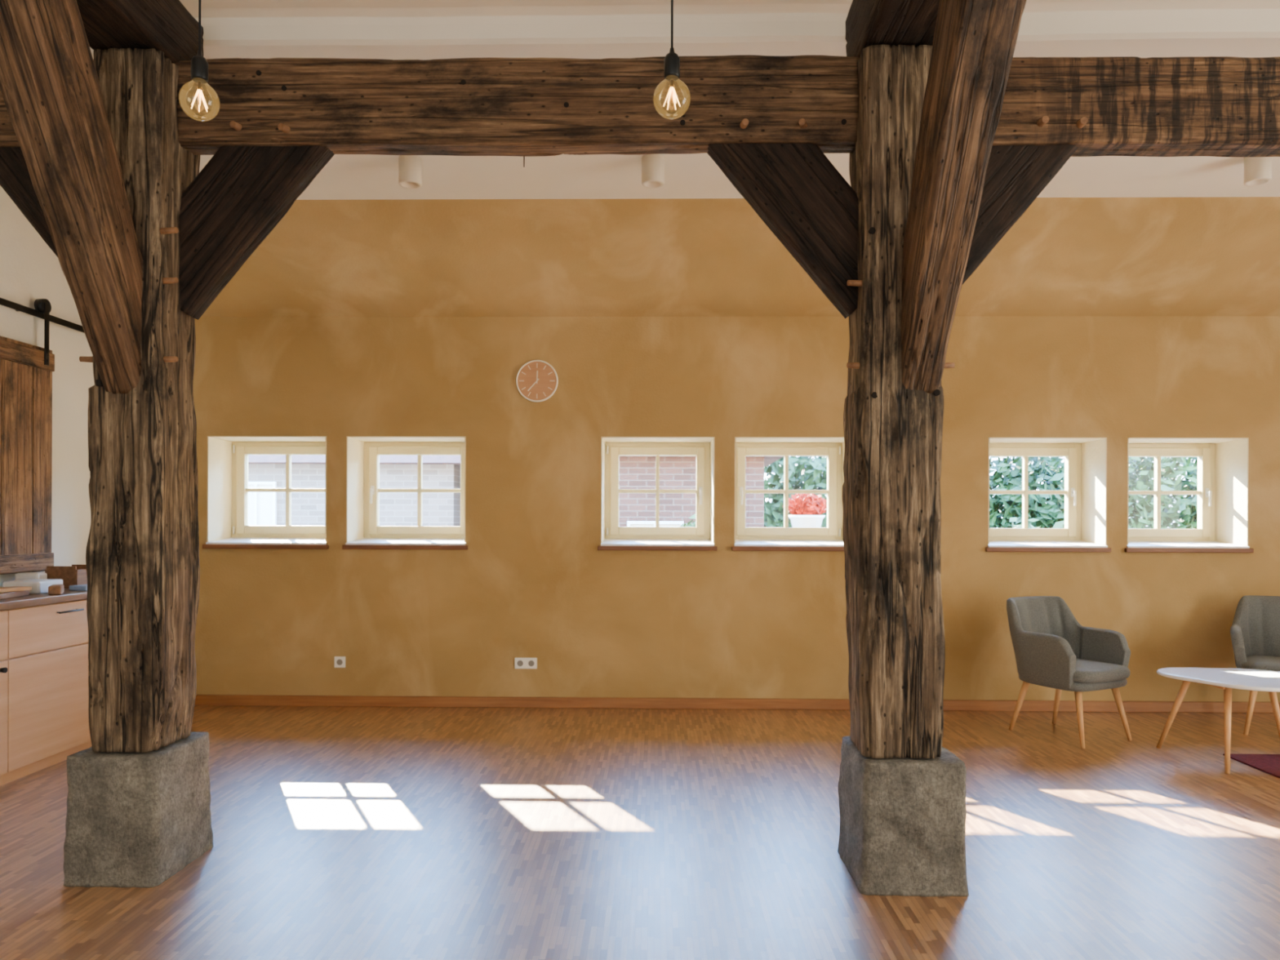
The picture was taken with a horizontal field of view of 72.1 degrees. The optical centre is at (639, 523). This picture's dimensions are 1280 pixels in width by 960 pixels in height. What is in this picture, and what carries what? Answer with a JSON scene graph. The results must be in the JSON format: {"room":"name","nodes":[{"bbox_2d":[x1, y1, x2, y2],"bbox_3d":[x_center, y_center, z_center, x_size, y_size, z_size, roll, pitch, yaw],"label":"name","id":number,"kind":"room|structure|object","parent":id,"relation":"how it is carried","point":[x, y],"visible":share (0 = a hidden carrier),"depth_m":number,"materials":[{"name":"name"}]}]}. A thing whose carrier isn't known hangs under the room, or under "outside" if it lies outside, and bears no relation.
{"room":"community hall","nodes":[
{"label":"community hall","id":0,"kind":"room"},
{"bbox_2d":[0,185,94,587],"bbox_3d":[-3.969,-0.614,1.695,0.200,3.900,9.650,0,0,1],"label":"wall","id":1,"kind":"structure","parent":0,"point":[30,271],"depth_m":5.75,"materials":[{"name":"white paint"}]},
{"bbox_2d":[0,335,1,574],"bbox_3d":[-3.764,-0.403,5.056,0.028,1.400,0.216,0,0,1],"label":"plank","id":2,"kind":"object","parent":1,"relation":"attached to","point":[0,335],"visible":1,"depth_m":5.16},
{"bbox_2d":[0,88,20,146],"bbox_3d":[-2.953,-1.654,3.516,1.761,0.348,0.136,0,0,1],"label":"tie beam","id":3,"kind":"structure","parent":1,"relation":"attached to","point":[8,138],"depth_m":3.44,"materials":[{"name":"brown wood"}]},
{"bbox_2d":[0,336,32,574],"bbox_3d":[-3.759,-0.403,5.296,0.028,1.400,0.256,0,0,1],"label":"plank","id":4,"kind":"object","parent":1,"relation":"attached to","point":[16,427],"visible":0.86,"depth_m":5.29,"materials":[{"name":"brown wood"}]},
{"bbox_2d":[31,345,52,572],"bbox_3d":[-3.752,-0.403,5.511,0.028,1.400,0.166,0,0,1],"label":"plank","id":5,"kind":"object","parent":1,"relation":"attached to","point":[42,379],"visible":0.6,"depth_m":5.50,"materials":[{"name":"brown wood"}]},
{"bbox_2d":[0,297,84,333],"bbox_3d":[-3.758,-1.308,5.066,0.010,0.040,2.200,0,0,1],"label":"rail","id":6,"kind":"object","parent":1,"relation":"attached to","point":[3,302],"visible":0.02,"depth_m":5.48,"materials":[{"name":"black metal"}]},
{"bbox_2d":[15,298,51,365],"bbox_3d":[-3.758,-1.201,5.066,0.100,0.415,2.024,0,0,1],"label":"hangers","id":7,"kind":"object","parent":6,"relation":"hanging from","point":[42,305],"visible":0.9,"depth_m":5.50,"materials":[{"name":"black metal"}]},
{"bbox_2d":[0,705,1279,959],"bbox_3d":[1.175,1.414,1.730,10.500,0.120,10.300,0,0,1],"label":"floor","id":8,"kind":"structure","parent":0,"point":[340,833],"depth_m":3.66,"materials":[{"name":"brown wood"}]},
{"bbox_2d":[0,588,91,786],"bbox_3d":[-3.509,0.865,4.437,0.625,0.945,2.810,0,0,1],"label":"base cabinet","id":9,"kind":"object","parent":8,"relation":"on","point":[44,694],"visible":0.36,"depth_m":4.75,"materials":[{"name":"brown wood"}]},
{"bbox_2d":[0,588,87,610],"bbox_3d":[-3.512,0.413,4.437,0.615,0.040,2.810,0,0,1],"label":"countertop","id":10,"kind":"structure","parent":9,"relation":"on","point":[31,600],"depth_m":4.74,"materials":[{"name":"brown wood"}]},
{"bbox_2d":[0,590,29,599],"bbox_3d":[-3.420,0.378,4.680,0.160,0.030,0.340,0,0,-10],"label":"wooden board","id":11,"kind":"object","parent":10,"relation":"on","point":[5,595],"visible":0.78,"depth_m":4.69,"materials":[{"name":"brown wood"}]},
{"bbox_2d":[0,586,31,592],"bbox_3d":[-3.410,0.352,4.700,0.100,0.020,0.260,0,0,18],"label":"wooden board","id":12,"kind":"object","parent":11,"relation":"on","point":[3,589],"visible":1,"depth_m":4.73,"materials":[{"name":"brown wood"}]},
{"bbox_2d":[14,572,47,580],"bbox_3d":[-3.650,0.342,5.274,0.140,0.100,0.100,0,0,-5],"label":"paper stack","id":13,"kind":"object","parent":10,"relation":"on","point":[24,575],"visible":0.44,"depth_m":5.23,"materials":[{"name":"beige paper"}]},
{"bbox_2d":[2,578,62,594],"bbox_3d":[-3.474,0.357,5.041,0.200,0.070,0.240,0,0,-5],"label":"paper stack","id":14,"kind":"object","parent":10,"relation":"on","point":[38,586],"visible":0.62,"depth_m":4.94,"materials":[{"name":"white paper"}]},
{"bbox_2d":[48,584,64,595],"bbox_3d":[-3.276,0.368,4.938,0.060,0.050,0.160,0,0,-28],"label":"wooden block","id":15,"kind":"object","parent":10,"relation":"on","point":[54,589],"visible":1,"depth_m":4.87,"materials":[{"name":"brown wood"}]},
{"bbox_2d":[44,564,87,588],"bbox_3d":[-3.526,0.325,5.482,0.200,0.134,0.240,0,0,1],"label":"wooden box","id":16,"kind":"object","parent":10,"relation":"on","point":[75,575],"visible":0.49,"depth_m":5.36,"materials":[{"name":"brown wood"}]},
{"bbox_2d":[69,584,87,591],"bbox_3d":[-3.290,0.378,5.238,0.120,0.030,0.140,0,0,12],"label":"brochure","id":17,"kind":"object","parent":10,"relation":"on","point":[80,587],"visible":0.51,"depth_m":5.17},
{"bbox_2d":[63,731,213,888],"bbox_3d":[-1.958,1.104,3.466,0.370,0.482,0.443,0,0,1],"label":"stone plinth","id":18,"kind":"object","parent":8,"relation":"on","point":[134,820],"visible":0.91,"depth_m":3.26,"materials":[{"name":"stone"}]},
{"bbox_2d":[79,48,199,752],"bbox_3d":[-1.944,-0.464,3.460,0.375,2.652,0.329,0,0,1],"label":"timber post","id":19,"kind":"object","parent":8,"relation":"on","point":[142,552],"visible":0.83,"depth_m":3.31,"materials":[{"name":"brown wood"}]},
{"bbox_2d":[0,146,57,257],"bbox_3d":[-2.269,-1.273,3.514,0.820,0.899,0.106,0,0,1],"label":"knee brace","id":20,"kind":"object","parent":19,"relation":"attached to","point":[15,181],"visible":0.14,"depth_m":3.47,"materials":[{"name":"brown wood"}]},
{"bbox_2d":[0,0,142,393],"bbox_3d":[-1.956,-1.218,3.052,0.200,1.454,0.982,0,0,0],"label":"diagonal brace","id":21,"kind":"object","parent":19,"relation":"attached to","point":[50,86],"visible":0.87,"depth_m":2.98,"materials":[{"name":"brown wood"}]},
{"bbox_2d":[75,0,203,63],"bbox_3d":[-2.000,-1.933,0.235,0.295,0.283,6.803,0,0,1],"label":"cross beam","id":22,"kind":"structure","parent":19,"relation":"on","point":[166,26],"depth_m":3.27,"materials":[{"name":"brown wood"}]},
{"bbox_2d":[178,145,334,319],"bbox_3d":[-1.620,-1.270,3.504,0.825,0.898,0.102,0,0,1],"label":"knee brace","id":23,"kind":"object","parent":19,"relation":"attached to","point":[242,193],"visible":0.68,"depth_m":3.46,"materials":[{"name":"brown wood"}]},
{"bbox_2d":[174,54,859,156],"bbox_3d":[-0.484,-1.645,3.473,2.662,0.347,0.136,0,0,1],"label":"tie beam","id":24,"kind":"structure","parent":19,"relation":"attached to","point":[514,107],"depth_m":3.41,"materials":[{"name":"brown wood"}]},
{"bbox_2d":[230,120,241,130],"bbox_3d":[-1.564,-1.548,3.436,0.034,0.038,0.087,0,0,10],"label":"peg","id":25,"kind":"object","parent":24,"relation":"attached to","point":[234,125],"visible":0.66,"depth_m":3.40,"materials":[{"name":"brown wood"}]},
{"bbox_2d":[255,70,261,75],"bbox_3d":[-1.484,-1.755,3.434,0.019,0.019,0.024,0,0,1],"label":"peg hole","id":26,"kind":"object","parent":24,"relation":"attached to","point":[258,73],"visible":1,"depth_m":3.42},
{"bbox_2d":[281,85,286,90],"bbox_3d":[-1.384,-1.695,3.433,0.019,0.019,0.024,0,0,1],"label":"peg hole","id":27,"kind":"object","parent":24,"relation":"attached to","point":[283,87],"visible":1,"depth_m":3.42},
{"bbox_2d":[277,123,290,133],"bbox_3d":[-1.373,-1.538,3.432,0.034,0.037,0.087,0,0,17],"label":"peg","id":28,"kind":"object","parent":24,"relation":"attached to","point":[282,127],"visible":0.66,"depth_m":3.40,"materials":[{"name":"brown wood"}]},
{"bbox_2d":[460,79,466,84],"bbox_3d":[-0.684,-1.712,3.421,0.019,0.019,0.024,0,0,1],"label":"peg hole","id":29,"kind":"object","parent":24,"relation":"attached to","point":[463,82],"visible":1,"depth_m":3.41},
{"bbox_2d":[564,102,568,107],"bbox_3d":[-0.285,-1.621,3.414,0.019,0.019,0.024,0,0,1],"label":"peg hole","id":30,"kind":"object","parent":24,"relation":"attached to","point":[566,104],"visible":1,"depth_m":3.40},
{"bbox_2d":[680,120,684,125],"bbox_3d":[0.165,-1.549,3.406,0.019,0.019,0.024,0,0,1],"label":"peg hole","id":31,"kind":"object","parent":24,"relation":"attached to","point":[682,122],"visible":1,"depth_m":3.39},
{"bbox_2d":[739,118,748,128],"bbox_3d":[0.398,-1.541,3.401,0.034,0.038,0.087,0,0,-5],"label":"peg","id":32,"kind":"object","parent":24,"relation":"attached to","point":[744,122],"visible":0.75,"depth_m":3.36,"materials":[{"name":"brown wood"}]},
{"bbox_2d":[798,118,807,128],"bbox_3d":[0.632,-1.541,3.397,0.034,0.037,0.087,0,0,21],"label":"peg","id":33,"kind":"object","parent":24,"relation":"attached to","point":[802,123],"visible":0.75,"depth_m":3.36,"materials":[{"name":"brown wood"}]},
{"bbox_2d":[841,119,846,124],"bbox_3d":[0.785,-1.547,3.395,0.019,0.019,0.024,0,0,1],"label":"peg hole","id":34,"kind":"object","parent":24,"relation":"attached to","point":[843,121],"visible":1,"depth_m":3.38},
{"bbox_2d":[837,736,968,896],"bbox_3d":[1.008,1.115,3.419,0.401,0.482,0.448,0,0,1],"label":"stone plinth","id":35,"kind":"object","parent":8,"relation":"on","point":[902,833],"visible":0.92,"depth_m":3.21,"materials":[{"name":"stone"}]},
{"bbox_2d":[1006,595,1132,748],"bbox_3d":[2.748,0.928,5.688,0.638,0.870,0.660,0,0,-27],"label":"armchair","id":36,"kind":"object","parent":8,"relation":"on","point":[1052,650],"visible":1,"depth_m":5.62,"materials":[{"name":"grey fabric"}]},
{"bbox_2d":[1072,658,1129,683],"bbox_3d":[2.777,0.926,5.633,0.510,0.087,0.530,0,0,-27],"label":"seat cushion","id":37,"kind":"object","parent":36,"relation":"on","point":[1085,670],"depth_m":5.43,"materials":[{"name":"grey fabric"}]},
{"bbox_2d":[1155,667,1279,773],"bbox_3d":[3.453,1.122,5.044,0.762,0.489,0.682,0,0,1],"label":"coffee table","id":38,"kind":"object","parent":8,"relation":"on","point":[1259,680],"visible":1,"depth_m":5.07,"materials":[{"name":"white laminate"}]},
{"bbox_2d":[1222,753,1279,777],"bbox_3d":[4.544,1.361,4.341,2.255,0.010,1.640,0,0,1],"label":"rug","id":39,"kind":"object","parent":8,"relation":"on","point":[1268,763],"visible":1,"depth_m":5.01,"materials":[{"name":"red fabric"}]},
{"bbox_2d":[1230,595,1279,735],"bbox_3d":[4.268,0.933,5.801,0.638,0.870,0.660,0,0,35],"label":"armchair","id":40,"kind":"object","parent":8,"relation":"on","point":[1255,629],"visible":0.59,"depth_m":6.03,"materials":[{"name":"grey fabric"}]},
{"bbox_2d":[1241,655,1279,671],"bbox_3d":[4.233,0.931,5.750,0.510,0.087,0.530,0,0,35],"label":"seat cushion","id":41,"kind":"object","parent":40,"relation":"on","point":[1272,663],"depth_m":5.70,"materials":[{"name":"grey fabric"}]},
{"bbox_2d":[89,0,1279,199],"bbox_3d":[1.178,-2.256,1.155,10.300,0.380,8.950,0,0,1],"label":"ceiling","id":42,"kind":"structure","parent":0,"point":[383,29],"depth_m":3.79,"materials":[{"name":"paint"}]},
{"bbox_2d":[178,0,219,121],"bbox_3d":[-1.185,-1.637,2.371,0.100,1.095,0.100,0,0,1],"label":"pendant lamp","id":43,"kind":"object","parent":42,"relation":"hanging from","point":[199,64],"visible":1,"depth_m":2.37,"materials":[{"name":"gold glass"}]},
{"bbox_2d":[191,49,208,84],"bbox_3d":[-1.187,-1.234,2.371,0.042,0.080,0.042,0,0,1],"label":"socket","id":44,"kind":"object","parent":43,"relation":"attached to","point":[199,64],"depth_m":2.36,"materials":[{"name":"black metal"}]},
{"bbox_2d":[398,155,422,189],"bbox_3d":[-1.306,-2.002,5.004,0.128,0.150,0.128,0,0,1],"label":"ceiling spotlight","id":45,"kind":"object","parent":42,"relation":"attached to","point":[410,166],"depth_m":4.95,"materials":[{"name":"white metal"}]},
{"bbox_2d":[641,154,664,188],"bbox_3d":[0.074,-1.997,4.980,0.128,0.150,0.128,0,0,1],"label":"ceiling spotlight","id":46,"kind":"object","parent":42,"relation":"attached to","point":[652,165],"depth_m":4.93,"materials":[{"name":"white metal"}]},
{"bbox_2d":[653,0,690,119],"bbox_3d":[0.087,-1.632,2.349,0.100,1.095,0.100,0,0,1],"label":"pendant lamp","id":47,"kind":"object","parent":42,"relation":"hanging from","point":[672,60],"visible":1,"depth_m":2.35,"materials":[{"name":"gold glass"}]},
{"bbox_2d":[663,47,679,81],"bbox_3d":[0.085,-1.230,2.349,0.042,0.080,0.042,0,0,1],"label":"socket","id":48,"kind":"object","parent":47,"relation":"attached to","point":[672,60],"depth_m":2.33,"materials":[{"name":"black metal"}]},
{"bbox_2d":[1244,156,1271,186],"bbox_3d":[3.453,-1.985,4.921,0.128,0.150,0.128,0,0,1],"label":"ceiling spotlight","id":49,"kind":"object","parent":42,"relation":"attached to","point":[1257,171],"depth_m":4.88,"materials":[{"name":"white metal"}]},
{"bbox_2d":[193,196,1279,702],"bbox_3d":[1.261,-0.596,6.239,10.500,3.900,1.320,0,0,1],"label":"wall","id":50,"kind":"structure","parent":0,"point":[1116,319],"depth_m":6.43,"materials":[{"name":"paint"}]},
{"bbox_2d":[232,444,235,533],"bbox_3d":[-3.165,-0.267,6.854,0.016,0.692,0.016,0,0,1],"label":"hinges","id":51,"kind":"object","parent":50,"relation":"attached to","point":[233,446],"visible":1,"depth_m":6.85,"materials":[{"name":"beige metal"}]},
{"bbox_2d":[202,544,328,549],"bbox_3d":[-2.757,0.167,6.483,0.927,0.032,0.037,0,0,1],"label":"sill edge","id":52,"kind":"object","parent":50,"relation":"attached to","point":[204,546],"visible":1,"depth_m":6.46,"materials":[{"name":"brown wood"}]},
{"bbox_2d":[205,445,326,544],"bbox_3d":[-2.752,-0.223,6.694,0.885,0.767,0.430,0,0,1],"label":"window","id":53,"kind":"structure","parent":50,"relation":"in","point":[233,540],"depth_m":6.85,"materials":[{"name":"paint"}]},
{"bbox_2d":[207,435,326,542],"bbox_3d":[-2.752,-0.260,6.688,0.887,0.780,0.383,0,0,1],"label":"lining","id":54,"kind":"object","parent":50,"relation":"attached to","point":[219,447],"visible":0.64,"depth_m":6.64,"materials":[{"name":"paint"}]},
{"bbox_2d":[231,441,325,537],"bbox_3d":[-2.749,-0.266,6.894,0.871,0.752,0.070,0,0,1],"label":"frame","id":55,"kind":"object","parent":50,"relation":"attached to","point":[236,443],"visible":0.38,"depth_m":6.86,"materials":[{"name":"paint"}]},
{"bbox_2d":[334,656,345,667],"bbox_3d":[-2.211,1.017,6.483,0.082,0.082,0.014,0,0,1],"label":"power outlet","id":56,"kind":"object","parent":50,"relation":"attached to","point":[340,661],"visible":1,"depth_m":6.48,"materials":[{"name":"plastic"}]},
{"bbox_2d":[342,544,467,549],"bbox_3d":[-1.725,0.171,6.465,0.922,0.032,0.037,0,0,1],"label":"sill edge","id":57,"kind":"object","parent":50,"relation":"attached to","point":[344,546],"visible":1,"depth_m":6.45,"materials":[{"name":"brown wood"}]},
{"bbox_2d":[345,446,465,545],"bbox_3d":[-1.720,-0.220,6.676,0.880,0.767,0.430,0,0,1],"label":"window","id":58,"kind":"structure","parent":50,"relation":"in","point":[364,541],"depth_m":6.83,"materials":[{"name":"paint"}]},
{"bbox_2d":[346,435,466,542],"bbox_3d":[-1.720,-0.256,6.670,0.882,0.780,0.383,0,0,1],"label":"lining","id":59,"kind":"object","parent":50,"relation":"attached to","point":[354,444],"visible":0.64,"depth_m":6.62,"materials":[{"name":"paint"}]},
{"bbox_2d":[364,441,464,537],"bbox_3d":[-1.716,-0.262,6.876,0.866,0.752,0.070,0,0,1],"label":"frame","id":60,"kind":"object","parent":50,"relation":"attached to","point":[366,444],"visible":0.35,"depth_m":6.84,"materials":[{"name":"paint"}]},
{"bbox_2d":[514,657,537,668],"bbox_3d":[-0.838,1.022,6.459,0.164,0.082,0.014,0,0,1],"label":"power outlet","id":61,"kind":"object","parent":50,"relation":"attached to","point":[519,663],"visible":1,"depth_m":6.45,"materials":[{"name":"plastic"}]},
{"bbox_2d":[515,360,558,402],"bbox_3d":[-0.754,-1.048,6.450,0.310,0.310,0.029,0,0,1],"label":"wall clock","id":62,"kind":"object","parent":50,"relation":"attached to","point":[536,380],"visible":1,"depth_m":6.44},
{"bbox_2d":[606,445,608,535],"bbox_3d":[-0.252,-0.257,6.803,0.016,0.692,0.016,0,0,1],"label":"hinges","id":63,"kind":"object","parent":50,"relation":"attached to","point":[606,446],"visible":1,"depth_m":6.80,"materials":[{"name":"beige metal"}]},
{"bbox_2d":[600,446,714,546],"bbox_3d":[0.133,-0.213,6.644,0.830,0.767,0.430,0,0,1],"label":"window","id":64,"kind":"structure","parent":50,"relation":"in","point":[606,542],"depth_m":6.79,"materials":[{"name":"paint"}]},
{"bbox_2d":[597,546,717,551],"bbox_3d":[0.128,0.177,6.432,0.872,0.032,0.037,0,0,1],"label":"sill edge","id":65,"kind":"object","parent":50,"relation":"attached to","point":[599,548],"visible":1,"depth_m":6.41,"materials":[{"name":"brown wood"}]},
{"bbox_2d":[604,442,710,539],"bbox_3d":[0.136,-0.256,6.844,0.816,0.752,0.070,0,0,1],"label":"frame","id":66,"kind":"object","parent":50,"relation":"attached to","point":[707,445],"visible":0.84,"depth_m":6.81,"materials":[{"name":"paint"}]},
{"bbox_2d":[600,436,715,543],"bbox_3d":[0.133,-0.249,6.637,0.832,0.780,0.383,0,0,1],"label":"lining","id":67,"kind":"object","parent":50,"relation":"attached to","point":[603,439],"visible":0.88,"depth_m":6.57,"materials":[{"name":"paint"}]},
{"bbox_2d":[194,694,1279,713],"bbox_3d":[1.258,1.315,6.418,10.100,0.078,0.022,0,0,1],"label":"baseboard","id":68,"kind":"structure","parent":50,"relation":"attached to","point":[201,700],"depth_m":6.43,"materials":[{"name":"brown wood"}]},
{"bbox_2d":[731,546,844,551],"bbox_3d":[1.124,0.181,6.415,0.909,0.032,0.037,0,0,1],"label":"sill edge","id":69,"kind":"object","parent":50,"relation":"attached to","point":[733,548],"visible":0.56,"depth_m":6.40,"materials":[{"name":"brown wood"}]},
{"bbox_2d":[735,442,842,539],"bbox_3d":[1.133,-0.252,6.826,0.853,0.752,0.070,0,0,1],"label":"frame","id":70,"kind":"object","parent":50,"relation":"attached to","point":[839,459],"visible":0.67,"depth_m":6.79,"materials":[{"name":"paint"}]},
{"bbox_2d":[734,446,844,546],"bbox_3d":[1.129,-0.210,6.626,0.867,0.767,0.430,0,0,1],"label":"window","id":71,"kind":"structure","parent":50,"relation":"in","point":[769,543],"depth_m":6.77,"materials":[{"name":"paint"}]},
{"bbox_2d":[734,436,844,543],"bbox_3d":[1.129,-0.246,6.620,0.869,0.780,0.383,0,0,1],"label":"lining","id":72,"kind":"object","parent":50,"relation":"attached to","point":[737,439],"visible":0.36,"depth_m":6.55,"materials":[{"name":"paint"}]},
{"bbox_2d":[838,446,840,536],"bbox_3d":[1.538,-0.251,6.772,0.016,0.692,0.016,0,0,1],"label":"hinges","id":73,"kind":"object","parent":50,"relation":"attached to","point":[839,530],"visible":1,"depth_m":6.76,"materials":[{"name":"beige metal"}]},
{"bbox_2d":[989,443,1081,540],"bbox_3d":[2.969,-0.246,6.794,0.838,0.752,0.070,0,0,1],"label":"frame","id":74,"kind":"object","parent":50,"relation":"attached to","point":[1078,446],"visible":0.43,"depth_m":6.75,"materials":[{"name":"paint"}]},
{"bbox_2d":[987,437,1106,545],"bbox_3d":[2.965,-0.240,6.588,0.854,0.780,0.383,0,0,1],"label":"lining","id":75,"kind":"object","parent":50,"relation":"attached to","point":[1094,450],"visible":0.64,"depth_m":6.55,"materials":[{"name":"paint"}]},
{"bbox_2d":[987,447,1107,547],"bbox_3d":[2.965,-0.203,6.594,0.852,0.767,0.430,0,0,1],"label":"window","id":76,"kind":"structure","parent":50,"relation":"in","point":[993,544],"depth_m":6.74,"materials":[{"name":"paint"}]},
{"bbox_2d":[985,546,1111,552],"bbox_3d":[2.960,0.187,6.383,0.894,0.032,0.037,0,0,1],"label":"sill edge","id":77,"kind":"object","parent":50,"relation":"attached to","point":[987,548],"visible":1,"depth_m":6.37,"materials":[{"name":"brown wood"}]},
{"bbox_2d":[1128,443,1215,541],"bbox_3d":[3.978,-0.242,6.777,0.851,0.752,0.070,0,0,1],"label":"frame","id":78,"kind":"object","parent":50,"relation":"attached to","point":[1212,446],"visible":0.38,"depth_m":6.74,"materials":[{"name":"paint"}]},
{"bbox_2d":[1127,437,1248,545],"bbox_3d":[3.975,-0.236,6.570,0.867,0.780,0.383,0,0,1],"label":"lining","id":79,"kind":"object","parent":50,"relation":"attached to","point":[1231,500],"visible":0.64,"depth_m":6.54,"materials":[{"name":"paint"}]},
{"bbox_2d":[1127,447,1249,548],"bbox_3d":[3.975,-0.200,6.577,0.865,0.767,0.430,0,0,1],"label":"window","id":80,"kind":"structure","parent":50,"relation":"in","point":[1184,544],"depth_m":6.72,"materials":[{"name":"paint"}]},
{"bbox_2d":[1124,547,1253,552],"bbox_3d":[3.970,0.191,6.365,0.907,0.032,0.037,0,0,1],"label":"sill edge","id":81,"kind":"object","parent":50,"relation":"attached to","point":[1126,549],"visible":1,"depth_m":6.35,"materials":[{"name":"brown wood"}]},
{"bbox_2d":[841,44,955,758],"bbox_3d":[0.981,-0.454,3.411,0.402,2.651,0.323,0,0,1],"label":"timber post","id":82,"kind":"object","parent":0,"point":[893,433],"visible":0.8,"depth_m":3.27,"materials":[{"name":"brown wood"}]},
{"bbox_2d":[706,143,858,319],"bbox_3d":[0.654,-1.264,3.465,0.820,0.897,0.102,0,0,1],"label":"knee brace","id":83,"kind":"object","parent":82,"relation":"attached to","point":[795,189],"visible":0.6,"depth_m":3.42,"materials":[{"name":"brown wood"}]},
{"bbox_2d":[844,0,939,57],"bbox_3d":[0.929,-1.924,0.184,0.321,0.284,6.804,0,0,1],"label":"cross beam","id":84,"kind":"structure","parent":82,"relation":"on","point":[868,23],"depth_m":3.20,"materials":[{"name":"brown wood"}]},
{"bbox_2d":[901,0,1026,393],"bbox_3d":[1.061,-1.208,2.997,0.206,1.453,0.987,0,0,-1],"label":"diagonal brace","id":85,"kind":"object","parent":82,"relation":"attached to","point":[975,41],"visible":0.92,"depth_m":2.91,"materials":[{"name":"brown wood"}]},
{"bbox_2d":[962,144,1078,284],"bbox_3d":[1.321,-1.262,3.452,0.824,0.897,0.104,0,0,1],"label":"knee brace","id":86,"kind":"object","parent":82,"relation":"attached to","point":[1015,175],"visible":0.33,"depth_m":3.40,"materials":[{"name":"brown wood"}]},
{"bbox_2d":[992,56,1279,157],"bbox_3d":[3.695,-1.616,3.400,5.143,0.366,0.155,0,0,1],"label":"tie beam","id":87,"kind":"structure","parent":82,"relation":"attached to","point":[1209,106],"depth_m":3.36,"materials":[{"name":"brown wood"}]},
{"bbox_2d":[1036,115,1048,127],"bbox_3d":[1.533,-1.537,3.374,0.036,0.040,0.093,0,0,1],"label":"peg","id":88,"kind":"object","parent":87,"relation":"attached to","point":[1042,122],"visible":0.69,"depth_m":3.33,"materials":[{"name":"brown wood"}]},
{"bbox_2d":[1076,116,1088,128],"bbox_3d":[1.684,-1.532,3.372,0.036,0.040,0.092,0,0,8],"label":"peg","id":89,"kind":"object","parent":87,"relation":"attached to","point":[1082,122],"visible":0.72,"depth_m":3.33,"materials":[{"name":"brown wood"}]},
{"label":"outside","id":90,"kind":"structure","parent":0,"visible":0},
{"bbox_3d":[2.578,1.759,33.435,64.000,0.200,53.050,0,0,1],"label":"ground","id":91,"kind":"structure","parent":90,"visible":0},
{"bbox_2d":[248,454,460,526],"bbox_3d":[-5.958,-0.121,13.906,7.200,3.500,3.000,0,0,1],"label":"outbuilding","id":92,"kind":"structure","parent":91,"relation":"on","point":[264,471],"depth_m":12.66,"materials":[{"name":"brick"}]},
{"bbox_2d":[679,513,696,527],"bbox_3d":[0.785,0.621,11.302,0.818,1.517,0.768,0,0,29],"label":"shrub","id":93,"kind":"object","parent":91,"relation":"on","point":[689,524],"visible":0.02,"depth_m":11.33,"materials":[{"name":"green plant"}]},
{"bbox_2d":[618,455,783,527],"bbox_3d":[-0.166,-0.151,13.355,4.400,3.600,2.900,0,0,1],"label":"brick wall","id":94,"kind":"structure","parent":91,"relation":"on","point":[635,472],"depth_m":12.19,"materials":[{"name":"brick"}]},
{"bbox_2d":[764,456,826,527],"bbox_3d":[3.198,-0.054,16.788,3.157,4.177,2.207,0,0,1],"label":"tree","id":95,"kind":"object","parent":91,"relation":"on","point":[812,472],"visible":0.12,"depth_m":16.21,"materials":[{"name":"green plant"}]},
{"bbox_2d":[782,493,826,527],"bbox_3d":[1.942,0.628,10.366,0.530,2.058,0.515,0,0,1],"label":"flower planter","id":96,"kind":"object","parent":91,"relation":"on","point":[806,510],"visible":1,"depth_m":10.23,"materials":[{"name":"red plant"}]},
{"bbox_2d":[989,469,996,526],"bbox_3d":[5.233,-0.164,16.367,2.962,4.321,2.056,0,0,1],"label":"tree","id":97,"kind":"object","parent":91,"relation":"on","point":[990,470],"visible":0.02,"depth_m":15.93,"materials":[{"name":"green plant"}]},
{"bbox_2d":[1009,517,1064,528],"bbox_3d":[5.189,0.776,11.710,1.473,1.730,1.085,0,0,-10],"label":"shrub","id":98,"kind":"object","parent":91,"relation":"on","point":[1059,524],"visible":0.02,"depth_m":11.72,"materials":[{"name":"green plant"}]},
{"bbox_2d":[989,456,1133,528],"bbox_3d":[7.246,-0.027,15.881,3.023,3.724,2.062,0,0,1],"label":"tree","id":99,"kind":"object","parent":91,"relation":"on","point":[1006,506],"visible":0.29,"depth_m":15.46,"materials":[{"name":"green plant"}]},
{"bbox_2d":[1061,457,1197,528],"bbox_3d":[9.178,-0.206,16.240,3.121,4.248,2.012,0,0,1],"label":"tree","id":100,"kind":"object","parent":91,"relation":"on","point":[1142,468],"visible":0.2,"depth_m":15.68,"materials":[{"name":"green plant"}]},
{"bbox_2d":[1172,457,1197,528],"bbox_3d":[11.225,-0.134,16.045,3.145,3.963,2.106,0,0,1],"label":"tree","id":101,"kind":"object","parent":91,"relation":"on","point":[1175,524],"visible":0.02,"depth_m":16.08,"materials":[{"name":"green plant"}]},
{"bbox_3d":[-3.772,-0.403,4.302,0.028,1.400,0.166,0,0,1],"label":"plank","id":102,"kind":"object","parent":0,"visible":0},
{"bbox_2d":[0,552,53,573],"bbox_3d":[-3.742,0.237,4.906,0.021,0.111,1.360,0,0,1],"label":"batten","id":103,"kind":"object","parent":102,"relation":"attached to","point":[28,562],"visible":0.93,"depth_m":5.33,"materials":[{"name":"brown wood"}]},
{"bbox_2d":[0,338,54,371],"bbox_3d":[-3.737,-1.023,4.906,0.021,0.111,1.360,0,0,1],"label":"batten","id":104,"kind":"object","parent":102,"relation":"attached to","point":[10,351],"visible":1,"depth_m":5.32,"materials":[{"name":"brown wood"}]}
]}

